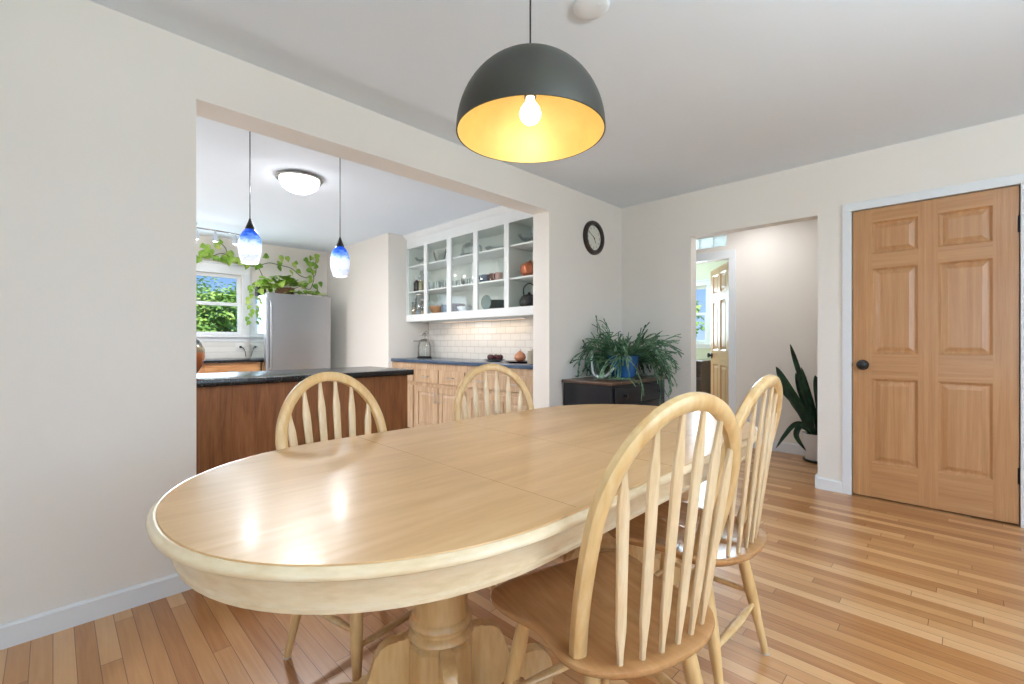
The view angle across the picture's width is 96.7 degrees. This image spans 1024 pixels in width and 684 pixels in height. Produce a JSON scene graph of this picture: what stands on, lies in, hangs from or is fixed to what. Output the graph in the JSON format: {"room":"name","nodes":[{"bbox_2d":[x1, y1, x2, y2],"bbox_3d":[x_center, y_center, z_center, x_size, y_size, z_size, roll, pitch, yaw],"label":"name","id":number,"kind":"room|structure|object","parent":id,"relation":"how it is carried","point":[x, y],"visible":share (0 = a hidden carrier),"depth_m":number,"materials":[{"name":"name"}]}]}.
{"room":"dining room","nodes":[
{"label":"dining room","id":0,"kind":"room"},
{"bbox_2d":[196,235,326,358],"bbox_3d":[-3.928,-0.126,5.901,0.172,2.464,4.350,0,0,45],"label":"wall","id":1,"kind":"structure","parent":0,"point":[273,251],"depth_m":6.35,"materials":[{"name":"white paint"}]},
{"bbox_2d":[196,260,250,341],"bbox_3d":[-3.999,-0.518,5.749,0.135,1.031,1.293,0,0,45],"label":"window","id":2,"kind":"structure","parent":1,"relation":"in","point":[204,266],"depth_m":6.01,"materials":[{"name":"white paint"}]},
{"bbox_2d":[235,343,244,350],"bbox_3d":[-3.627,0.066,6.074,0.010,0.100,0.116,0,0,45],"label":"outlet","id":3,"kind":"object","parent":1,"relation":"attached to","point":[237,345],"visible":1,"depth_m":6.07,"materials":[{"name":"white plastic"}]},
{"bbox_2d":[0,0,621,624],"bbox_3d":[-0.928,-0.126,2.698,0.182,2.464,5.625,0,0,45],"label":"wall","id":4,"kind":"structure","parent":0,"point":[100,105],"depth_m":1.88,"materials":[{"name":"white paint"}]},
{"bbox_2d":[0,573,191,649],"bbox_3d":[-0.864,1.063,2.624,0.015,0.085,5.610,0,0,45],"label":"baseboard","id":5,"kind":"structure","parent":4,"relation":"attached to","point":[26,629],"depth_m":1.79,"materials":[{"name":"white paint"}]},
{"bbox_2d":[583,220,604,254],"bbox_3d":[0.772,-0.976,4.260,0.034,0.320,0.320,0,0,45],"label":"wall clock","id":6,"kind":"object","parent":4,"relation":"attached to","point":[593,234],"visible":1,"depth_m":4.25,"materials":[{"name":"black"}]},
{"bbox_2d":[327,233,528,367],"bbox_3d":[-1.059,-0.126,5.693,4.220,2.464,0.725,0,0,45],"label":"wall","id":7,"kind":"structure","parent":0,"point":[369,326],"depth_m":5.96,"materials":[{"name":"white paint"}]},
{"bbox_2d":[403,206,532,322],"bbox_3d":[-0.393,-0.808,5.092,2.409,1.098,0.399,0,0,45],"label":"upper cabinet","id":8,"kind":"object","parent":7,"relation":"attached to","point":[499,226],"visible":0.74,"depth_m":5.16,"materials":[{"name":"white paint"}]},
{"bbox_2d":[412,302,414,314],"bbox_3d":[-1.252,-0.427,5.846,0.070,0.176,0.070,0,0,45],"label":"storage jar","id":9,"kind":"object","parent":8,"relation":"in","point":[413,309],"visible":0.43,"depth_m":5.82,"materials":[{"name":"clear glass"}]},
{"bbox_2d":[414,278,418,290],"bbox_3d":[-1.216,-0.731,5.804,0.076,0.177,0.076,0,0,45],"label":"bottle","id":10,"kind":"object","parent":8,"relation":"on","point":[416,282],"visible":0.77,"depth_m":5.77,"materials":[{"name":"black glass"}]},
{"bbox_2d":[414,257,423,263],"bbox_3d":[-1.171,-1.018,5.800,0.150,0.100,0.150,0,0,45],"label":"dish","id":11,"kind":"object","parent":8,"relation":"on","point":[415,258],"visible":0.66,"depth_m":5.79,"materials":[{"name":"clear glass"}]},
{"bbox_2d":[415,293,423,313],"bbox_3d":[-1.168,-0.477,5.788,0.124,0.275,0.124,0,0,45],"label":"storage jar","id":12,"kind":"object","parent":8,"relation":"in","point":[418,294],"visible":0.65,"depth_m":5.74,"materials":[{"name":"clear glass"}]},
{"bbox_2d":[419,269,423,289],"bbox_3d":[-1.142,-0.780,5.730,0.068,0.276,0.068,0,0,45],"label":"bottle","id":13,"kind":"object","parent":8,"relation":"on","point":[421,282],"visible":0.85,"depth_m":5.71,"materials":[{"name":"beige glass"}]},
{"bbox_2d":[429,306,441,312],"bbox_3d":[-0.929,-0.390,5.625,0.190,0.100,0.190,0,0,45],"label":"mixing bowl","id":14,"kind":"object","parent":8,"relation":"in","point":[434,309],"visible":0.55,"depth_m":5.55,"materials":[{"name":"orange ceramic"}]},
{"bbox_2d":[433,250,446,260],"bbox_3d":[-0.887,-1.038,5.582,0.170,0.140,0.170,0,0,45],"label":"glass bowl","id":15,"kind":"object","parent":8,"relation":"on","point":[434,255],"visible":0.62,"depth_m":5.56,"materials":[{"name":"white"}]},
{"bbox_2d":[441,305,446,311],"bbox_3d":[-0.816,-0.395,5.512,0.090,0.110,0.090,0,0,45],"label":"cup","id":16,"kind":"object","parent":8,"relation":"in","point":[443,307],"visible":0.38,"depth_m":5.47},
{"bbox_2d":[409,247,503,270],"bbox_3d":[-0.574,-0.958,5.318,1.797,0.018,0.315,0,0,45],"label":"shelf","id":17,"kind":"object","parent":8,"relation":"attached to","point":[496,254],"depth_m":5.30,"materials":[{"name":"white paint"}]},
{"bbox_2d":[409,279,503,294],"bbox_3d":[-0.574,-0.633,5.318,1.797,0.018,0.315,0,0,45],"label":"shelf","id":18,"kind":"object","parent":8,"relation":"attached to","point":[493,284],"depth_m":5.26,"materials":[{"name":"white paint"}]},
{"bbox_2d":[452,303,464,311],"bbox_3d":[-0.652,-0.395,5.393,0.200,0.110,0.200,0,0,45],"label":"mixing bowl","id":19,"kind":"object","parent":8,"relation":"in","point":[454,305],"visible":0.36,"depth_m":5.31,"materials":[{"name":"grey ceramic"}]},
{"bbox_2d":[457,306,470,310],"bbox_3d":[-0.549,-0.372,5.234,0.170,0.065,0.170,0,0,45],"label":"serving dish","id":20,"kind":"object","parent":8,"relation":"in","point":[460,308],"visible":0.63,"depth_m":5.17,"materials":[{"name":"white ceramic"}]},
{"bbox_2d":[460,240,481,255],"bbox_3d":[-0.454,-1.063,5.153,0.270,0.191,0.270,0,0,45],"label":"cake dome","id":21,"kind":"object","parent":8,"relation":"on","point":[466,245],"visible":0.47,"depth_m":5.19,"materials":[{"name":"clear glass"}]},
{"bbox_2d":[442,317,525,322],"bbox_3d":[-0.362,-0.248,5.175,1.400,0.020,0.040,0,0,45],"label":"light","id":22,"kind":"object","parent":8,"relation":"attached to","point":[511,318],"visible":0.93,"depth_m":5.08,"materials":[{"name":"white paint"}]},
{"bbox_2d":[479,274,488,281],"bbox_3d":[-0.295,-0.686,4.939,0.082,0.088,0.104,0,0,28],"label":"mug","id":23,"kind":"object","parent":8,"relation":"on","point":[484,276],"visible":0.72,"depth_m":4.91,"materials":[{"name":"blue ceramic"}]},
{"bbox_2d":[481,295,490,308],"bbox_3d":[-0.268,-0.418,4.808,0.156,0.156,0.019,0,0,45],"label":"dinner plate","id":24,"kind":"object","parent":8,"relation":"on","point":[486,300],"visible":1,"depth_m":4.81,"materials":[{"name":"grey ceramic"}]},
{"bbox_2d":[487,273,494,280],"bbox_3d":[-0.216,-0.686,4.879,0.104,0.088,0.082,0,0,2],"label":"mug","id":25,"kind":"object","parent":8,"relation":"on","point":[490,274],"visible":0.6,"depth_m":4.84,"materials":[{"name":"ceramic"}]},
{"bbox_2d":[485,246,503,249],"bbox_3d":[-0.169,-0.988,4.871,0.240,0.040,0.240,0,0,45],"label":"glass platter","id":26,"kind":"object","parent":8,"relation":"on","point":[487,247],"visible":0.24,"depth_m":4.80,"materials":[{"name":"white"}]},
{"bbox_2d":[493,272,502,279],"bbox_3d":[-0.149,-0.686,4.797,0.104,0.088,0.082,0,0,1],"label":"mug","id":27,"kind":"object","parent":8,"relation":"on","point":[498,275],"visible":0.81,"depth_m":4.76,"materials":[{"name":"pink ceramic"}]},
{"bbox_2d":[510,241,532,251],"bbox_3d":[0.276,-0.958,4.476,0.551,0.018,0.315,0,0,45],"label":"shelf","id":28,"kind":"object","parent":8,"relation":"attached to","point":[525,246],"depth_m":4.57,"materials":[{"name":"white paint"}]},
{"bbox_2d":[510,275,532,282],"bbox_3d":[0.276,-0.633,4.476,0.551,0.018,0.315,0,0,45],"label":"shelf","id":29,"kind":"object","parent":8,"relation":"attached to","point":[528,278],"depth_m":4.54,"materials":[{"name":"white paint"}]},
{"bbox_2d":[518,234,532,241],"bbox_3d":[0.157,-1.018,4.547,0.200,0.100,0.200,0,0,45],"label":"glass bowl","id":30,"kind":"object","parent":8,"relation":"on","point":[525,239],"visible":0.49,"depth_m":4.54,"materials":[{"name":"white"}]},
{"bbox_2d":[519,283,532,305],"bbox_3d":[0.171,-0.466,4.533,0.196,0.252,0.196,0,0,45],"label":"kettle","id":31,"kind":"object","parent":8,"relation":"in","point":[526,300],"visible":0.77,"depth_m":4.46,"materials":[{"name":"black metal"}]},
{"bbox_2d":[520,260,532,275],"bbox_3d":[0.178,-0.728,4.526,0.200,0.170,0.200,0,0,45],"label":"round pot","id":32,"kind":"object","parent":8,"relation":"on","point":[526,268],"visible":0.64,"depth_m":4.45,"materials":[{"name":"ceramic"}]},
{"bbox_2d":[429,317,532,359],"bbox_3d":[-0.250,-0.028,5.224,2.408,0.460,0.012,0,0,45],"label":"wall tile","id":33,"kind":"structure","parent":7,"relation":"attached to","point":[475,339],"depth_m":5.32,"materials":[{"name":"white tile"}]},
{"bbox_2d":[0,448,1023,683],"bbox_3d":[0.231,1.166,3.749,9.250,0.120,9.150,0,0,45],"label":"floor","id":34,"kind":"structure","parent":0,"point":[854,588],"depth_m":1.79,"materials":[{"name":"brown wood"}]},
{"bbox_2d":[275,372,411,681],"bbox_3d":[-0.538,0.611,1.653,0.502,0.989,0.483,0,0,36],"label":"dining chair","id":35,"kind":"object","parent":34,"relation":"on","point":[285,428],"visible":0.3,"depth_m":1.68,"materials":[{"name":"brown wood"}]},
{"bbox_2d":[145,404,757,683],"bbox_3d":[0.106,0.732,1.669,2.264,0.752,1.090,0,0,-45],"label":"dining table","id":36,"kind":"object","parent":34,"relation":"on","point":[425,518],"visible":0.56,"depth_m":1.06,"materials":[{"name":"brown wood"}]},
{"bbox_2d":[453,364,567,600],"bbox_3d":[-0.012,0.611,2.249,0.483,0.989,0.502,0,0,-26],"label":"dining chair","id":37,"kind":"object","parent":34,"relation":"on","point":[460,399],"visible":0.23,"depth_m":2.43,"materials":[{"name":"brown wood"}]},
{"bbox_2d":[562,375,666,405],"bbox_3d":[0.946,0.714,4.061,0.534,0.785,0.940,0,0,45],"label":"dresser","id":38,"kind":"object","parent":34,"relation":"on","point":[584,390],"visible":0.27,"depth_m":3.81,"materials":[{"name":"black paint"}]},
{"bbox_2d":[591,352,613,377],"bbox_3d":[0.800,0.202,4.016,0.211,0.235,0.027,0,0,0],"label":"ornament","id":39,"kind":"object","parent":38,"relation":"on","point":[592,370],"visible":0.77,"depth_m":4.01,"materials":[{"name":"silver metal"}]},
{"bbox_2d":[607,355,639,377],"bbox_3d":[1.001,0.220,4.091,0.286,0.200,0.286,0,0,45],"label":"flower pot","id":40,"kind":"object","parent":38,"relation":"on","point":[635,358],"depth_m":3.99,"materials":[{"name":"blue ceramic"}]},
{"bbox_2d":[570,315,683,404],"bbox_3d":[1.057,0.156,3.981,0.799,0.808,0.952,0,0,45],"label":"potted plant","id":41,"kind":"object","parent":38,"relation":"on","point":[625,360],"visible":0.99,"depth_m":3.98,"materials":[{"name":"green plant"}]},
{"bbox_2d":[491,392,740,683],"bbox_3d":[0.249,0.604,1.128,0.483,1.004,0.502,0,0,-32],"label":"dining chair","id":42,"kind":"object","parent":34,"relation":"on","point":[606,616],"visible":1,"depth_m":0.97,"materials":[{"name":"brown wood"}]},
{"bbox_2d":[608,374,782,683],"bbox_3d":[0.644,0.604,1.596,0.483,1.004,0.502,0,0,-45],"label":"dining chair","id":43,"kind":"object","parent":34,"relation":"on","point":[743,538],"visible":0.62,"depth_m":1.46,"materials":[{"name":"brown wood"}]},
{"bbox_2d":[696,360,710,393],"bbox_3d":[2.793,0.694,7.050,0.480,0.825,0.425,0,0,45],"label":"cabinet","id":44,"kind":"object","parent":34,"relation":"on","point":[703,367],"visible":0.26,"depth_m":6.91,"materials":[{"name":"brown wood"}]},
{"bbox_2d":[776,344,817,463],"bbox_3d":[2.641,0.561,4.184,0.679,1.090,0.249,0,0,-9],"label":"snake plant","id":45,"kind":"object","parent":34,"relation":"on","point":[803,404],"visible":0.65,"depth_m":4.18,"materials":[{"name":"green leaves"},{"name":"white ceramic"},{"name":"dark soil"}]},
{"bbox_2d":[89,0,1023,252],"bbox_3d":[0.214,-1.483,3.731,10.450,0.250,10.200,0,0,45],"label":"ceiling","id":46,"kind":"structure","parent":0,"point":[696,95],"depth_m":2.35,"materials":[{"name":"white paint"}]},
{"bbox_2d":[196,222,239,244],"bbox_3d":[-3.699,-1.264,5.075,0.120,0.188,1.401,0,0,45],"label":"track light","id":47,"kind":"object","parent":46,"relation":"attached to","point":[214,238],"visible":0.42,"depth_m":5.30,"materials":[{"name":"silver metal"}]},
{"bbox_2d":[238,131,261,263],"bbox_3d":[-1.604,-0.920,2.785,0.130,0.876,0.130,0,0,45],"label":"pendant lamp","id":48,"kind":"object","parent":46,"relation":"hanging from","point":[249,241],"visible":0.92,"depth_m":2.75,"materials":[{"name":"blue glass"}]},
{"bbox_2d":[275,170,322,194],"bbox_3d":[-1.748,-1.291,3.747,0.360,0.134,0.360,0,0,45],"label":"ceiling light","id":49,"kind":"object","parent":46,"relation":"attached to","point":[294,181],"visible":1,"depth_m":3.65,"materials":[{"name":"white glass"}]},
{"bbox_2d":[330,237,349,276],"bbox_3d":[-1.204,-0.909,3.188,0.130,0.898,0.130,0,0,45],"label":"pendant lamp","id":50,"kind":"object","parent":46,"relation":"hanging from","point":[339,259],"visible":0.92,"depth_m":3.14,"materials":[{"name":"blue glass"}]},
{"bbox_2d":[456,0,605,162],"bbox_3d":[0.061,-1.011,1.507,0.489,0.646,0.489,0,0,45],"label":"pendant lamp","id":51,"kind":"object","parent":46,"relation":"hanging from","point":[529,102],"visible":1,"depth_m":1.56,"materials":[{"name":"grey metal"}]},
{"bbox_2d":[573,0,609,19],"bbox_3d":[0.320,-1.347,1.834,0.146,0.021,0.146,0,0,45],"label":"smoke detector","id":52,"kind":"object","parent":46,"relation":"attached to","point":[583,9],"visible":1,"depth_m":1.83,"materials":[{"name":"white paint"}]},
{"bbox_2d":[696,260,728,359],"bbox_3d":[3.308,-0.126,6.958,3.300,2.464,0.140,0,0,45],"label":"wall","id":53,"kind":"structure","parent":0,"point":[703,270],"depth_m":7.14,"materials":[{"name":"green paint"}]},
{"bbox_2d":[696,279,710,348],"bbox_3d":[2.788,-0.438,7.400,0.960,1.077,0.135,0,0,45],"label":"window","id":54,"kind":"structure","parent":53,"relation":"in","point":[706,343],"depth_m":7.09,"materials":[{"name":"white paint"}]},
{"bbox_2d":[696,219,817,443],"bbox_3d":[2.319,-0.126,5.037,2.800,2.464,0.100,0,0,45],"label":"wall","id":55,"kind":"structure","parent":0,"point":[777,266],"depth_m":4.61,"materials":[{"name":"white paint"}]},
{"bbox_2d":[696,235,725,249],"bbox_3d":[2.148,-1.111,5.207,0.615,0.118,0.080,0,0,45],"label":"window","id":56,"kind":"structure","parent":55,"relation":"in","point":[717,241],"depth_m":5.08,"materials":[{"name":"clear glass"}]},
{"bbox_2d":[696,249,735,414],"bbox_3d":[2.075,0.056,5.198,0.908,2.100,0.020,0,0,45],"label":"door frame","id":57,"kind":"structure","parent":55,"relation":"attached to","point":[731,254],"depth_m":4.90,"materials":[{"name":"white paint"}]},
{"bbox_2d":[707,261,728,404],"bbox_3d":[2.479,0.100,5.407,0.148,1.988,0.757,0,0,10],"label":"door","id":58,"kind":"structure","parent":55,"relation":"in","point":[719,354],"depth_m":5.36,"materials":[{"name":"brown wood"}]},
{"bbox_2d":[753,439,803,455],"bbox_3d":[2.800,1.056,4.479,1.130,0.100,0.015,0,0,45],"label":"baseboard","id":59,"kind":"structure","parent":55,"relation":"attached to","point":[784,447],"depth_m":4.53,"materials":[{"name":"white paint"}]},
{"bbox_2d":[622,114,1023,492],"bbox_3d":[2.661,-0.126,3.181,4.600,2.464,0.115,0,0,45],"label":"wall","id":60,"kind":"structure","parent":0,"point":[659,237],"depth_m":3.47,"materials":[{"name":"white paint"}]},
{"bbox_2d":[815,473,841,492],"bbox_3d":[2.726,1.056,3.106,4.403,0.100,0.130,0,0,45],"label":"baseboard","id":61,"kind":"structure","parent":60,"relation":"attached to","point":[820,483],"depth_m":3.38,"materials":[{"name":"white paint"}]},
{"bbox_2d":[842,173,1023,527],"bbox_3d":[2.748,0.052,3.004,0.928,2.108,0.022,0,0,45],"label":"door frame","id":62,"kind":"structure","parent":60,"relation":"attached to","point":[847,209],"depth_m":3.28,"materials":[{"name":"white paint"}]},
{"bbox_2d":[852,185,1020,523],"bbox_3d":[2.745,0.077,3.005,0.828,2.033,0.092,0,0,45],"label":"door","id":63,"kind":"structure","parent":60,"relation":"in","point":[935,364],"depth_m":2.98,"materials":[{"name":"brown wood"}]},
{"bbox_2d":[1019,186,1019,523],"bbox_3d":[2.812,0.081,3.065,0.822,2.050,0.064,0,0,45],"label":"backing","id":64,"kind":"object","parent":60,"relation":"attached to","point":[1019,186],"visible":0.07,"depth_m":2.76,"materials":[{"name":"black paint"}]},
{"bbox_3d":[-2.705,1.166,4.196,4.449,0.120,5.650,0,0,45],"label":"floor","id":65,"kind":"structure","parent":0,"visible":0},
{"bbox_2d":[197,362,259,372],"bbox_3d":[-4.220,0.678,5.056,0.623,0.855,2.440,0,0,45],"label":"base cabinet","id":66,"kind":"object","parent":65,"relation":"on","point":[244,366],"visible":0.11,"depth_m":5.48,"materials":[{"name":"orange wood"}]},
{"bbox_2d":[203,358,261,363],"bbox_3d":[-4.224,0.232,5.049,0.629,0.036,2.462,0,0,45],"label":"countertop","id":67,"kind":"structure","parent":66,"relation":"on","point":[219,360],"depth_m":5.57,"materials":[{"name":"black stone"}]},
{"bbox_2d":[250,293,330,370],"bbox_3d":[-2.965,0.245,6.115,0.738,1.722,0.814,0,0,45],"label":"refrigerator","id":68,"kind":"object","parent":65,"relation":"on","point":[288,331],"visible":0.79,"depth_m":5.86,"materials":[{"name":"grey metal"}]},
{"bbox_2d":[255,286,265,295],"bbox_3d":[-3.366,-0.669,6.090,0.104,0.149,0.110,0,0,45],"label":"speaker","id":69,"kind":"object","parent":68,"relation":"on","point":[256,293],"visible":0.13,"depth_m":6.04},
{"bbox_2d":[196,239,326,324],"bbox_3d":[-3.314,-0.770,5.838,0.769,1.118,2.034,0,0,45],"label":"pothos","id":70,"kind":"object","parent":68,"relation":"on","point":[265,283],"visible":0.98,"depth_m":5.95,"materials":[{"name":"green plant"}]},
{"bbox_2d":[275,287,293,293],"bbox_3d":[-3.031,-0.656,6.061,0.250,0.122,0.250,0,0,45],"label":"basket","id":71,"kind":"object","parent":68,"relation":"on","point":[281,290],"depth_m":5.96,"materials":[{"name":"brown wicker"}]},
{"bbox_2d":[196,375,407,474],"bbox_3d":[-1.785,0.670,2.574,0.560,0.872,2.402,0,0,45],"label":"base cabinet","id":72,"kind":"object","parent":65,"relation":"on","point":[235,422],"visible":0.2,"depth_m":2.56,"materials":[{"name":"brown wood"}]},
{"bbox_2d":[196,366,413,387],"bbox_3d":[-1.777,0.214,2.589,0.630,0.037,2.435,0,0,45],"label":"countertop","id":73,"kind":"structure","parent":72,"relation":"on","point":[295,375],"depth_m":2.75,"materials":[{"name":"black stone"}]},
{"bbox_2d":[196,339,204,373],"bbox_3d":[-1.809,0.075,2.479,0.228,0.240,0.228,0,0,45],"label":"vase","id":74,"kind":"object","parent":73,"relation":"on","point":[200,351],"visible":0.12,"depth_m":2.48,"materials":[{"name":"ceramic"}]},
{"bbox_2d":[392,362,414,427],"bbox_3d":[-1.142,0.675,5.690,0.505,0.862,0.596,0,0,45],"label":"base cabinet","id":75,"kind":"object","parent":65,"relation":"on","point":[400,365],"visible":0.23,"depth_m":5.37,"materials":[{"name":"brown wood"}]},
{"bbox_2d":[391,357,532,368],"bbox_3d":[-0.454,0.223,5.029,2.417,0.039,0.573,0,0,45],"label":"countertop","id":76,"kind":"structure","parent":75,"relation":"on","point":[448,361],"depth_m":4.86,"materials":[{"name":"blue stone"}]},
{"bbox_2d":[413,331,431,357],"bbox_3d":[-1.137,0.032,5.853,0.211,0.341,0.192,0,0,45],"label":"press","id":77,"kind":"object","parent":76,"relation":"on","point":[424,334],"visible":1,"depth_m":5.81,"materials":[{"name":"clear glass"}]},
{"bbox_2d":[484,359,504,361],"bbox_3d":[-0.183,0.191,4.730,0.224,0.022,0.224,0,0,45],"label":"dish","id":78,"kind":"object","parent":76,"relation":"on","point":[484,359],"visible":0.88,"depth_m":4.67,"materials":[{"name":"grey ceramic"}]},
{"bbox_2d":[505,360,526,362],"bbox_3d":[0.073,0.194,4.462,0.294,0.016,0.294,0,0,45],"label":"serving plate","id":79,"kind":"object","parent":76,"relation":"on","point":[510,361],"visible":0.66,"depth_m":4.40,"materials":[{"name":"black ceramic"}]},
{"bbox_2d":[514,349,525,361],"bbox_3d":[0.080,0.130,4.455,0.120,0.129,0.120,0,0,45],"label":"onion","id":80,"kind":"object","parent":79,"relation":"on","point":[519,356],"visible":1,"depth_m":4.42,"materials":[{"name":"orange food"}]},
{"bbox_2d":[527,349,532,363],"bbox_3d":[0.194,0.133,4.201,0.106,0.138,0.106,0,0,45],"label":"canister","id":81,"kind":"object","parent":76,"relation":"on","point":[530,353],"visible":0.59,"depth_m":4.16,"materials":[{"name":"beige ceramic"}]},
{"bbox_2d":[415,363,466,426],"bbox_3d":[-0.624,0.675,5.176,0.945,0.862,0.596,0,0,45],"label":"base cabinet","id":82,"kind":"object","parent":65,"relation":"on","point":[436,385],"visible":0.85,"depth_m":5.01,"materials":[{"name":"brown wood"}]},
{"bbox_2d":[467,366,532,418],"bbox_3d":[0.053,0.675,4.506,0.950,0.862,0.596,0,0,45],"label":"base cabinet","id":83,"kind":"object","parent":65,"relation":"on","point":[526,375],"visible":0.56,"depth_m":4.32,"materials":[{"name":"brown wood"}]},
{"label":"outside","id":84,"kind":"structure","parent":0,"visible":0},
{"bbox_3d":[-0.061,1.831,14.142,100.000,0.050,100.000,0,0,45],"label":"lawn","id":85,"kind":"structure","parent":84,"visible":0},
{"bbox_2d":[196,317,218,331],"bbox_3d":[-10.651,0.368,13.607,3.429,2.918,3.635,0,0,-2],"label":"tree","id":86,"kind":"object","parent":85,"relation":"on","point":[197,326],"visible":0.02,"depth_m":14.14,"materials":[{"name":"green plant"}]},
{"bbox_2d":[196,276,231,313],"bbox_3d":[-16.907,-1.035,23.614,6.184,5.702,6.475,0,0,18],"label":"tree","id":87,"kind":"object","parent":85,"relation":"on","point":[201,279],"visible":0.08,"depth_m":23.73,"materials":[{"name":"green plant"}]},
{"bbox_2d":[196,282,236,331],"bbox_3d":[-11.811,-0.460,19.192,4.617,4.556,3.787,0,0,4],"label":"tree","id":88,"kind":"object","parent":85,"relation":"on","point":[224,318],"visible":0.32,"depth_m":17.98,"materials":[{"name":"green plant"}]},
{"bbox_2d":[696,300,704,335],"bbox_3d":[4.364,0.140,12.538,1.845,3.358,1.617,0,0,22],"label":"tree","id":89,"kind":"object","parent":85,"relation":"on","point":[702,328],"visible":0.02,"depth_m":12.29,"materials":[{"name":"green plant"}]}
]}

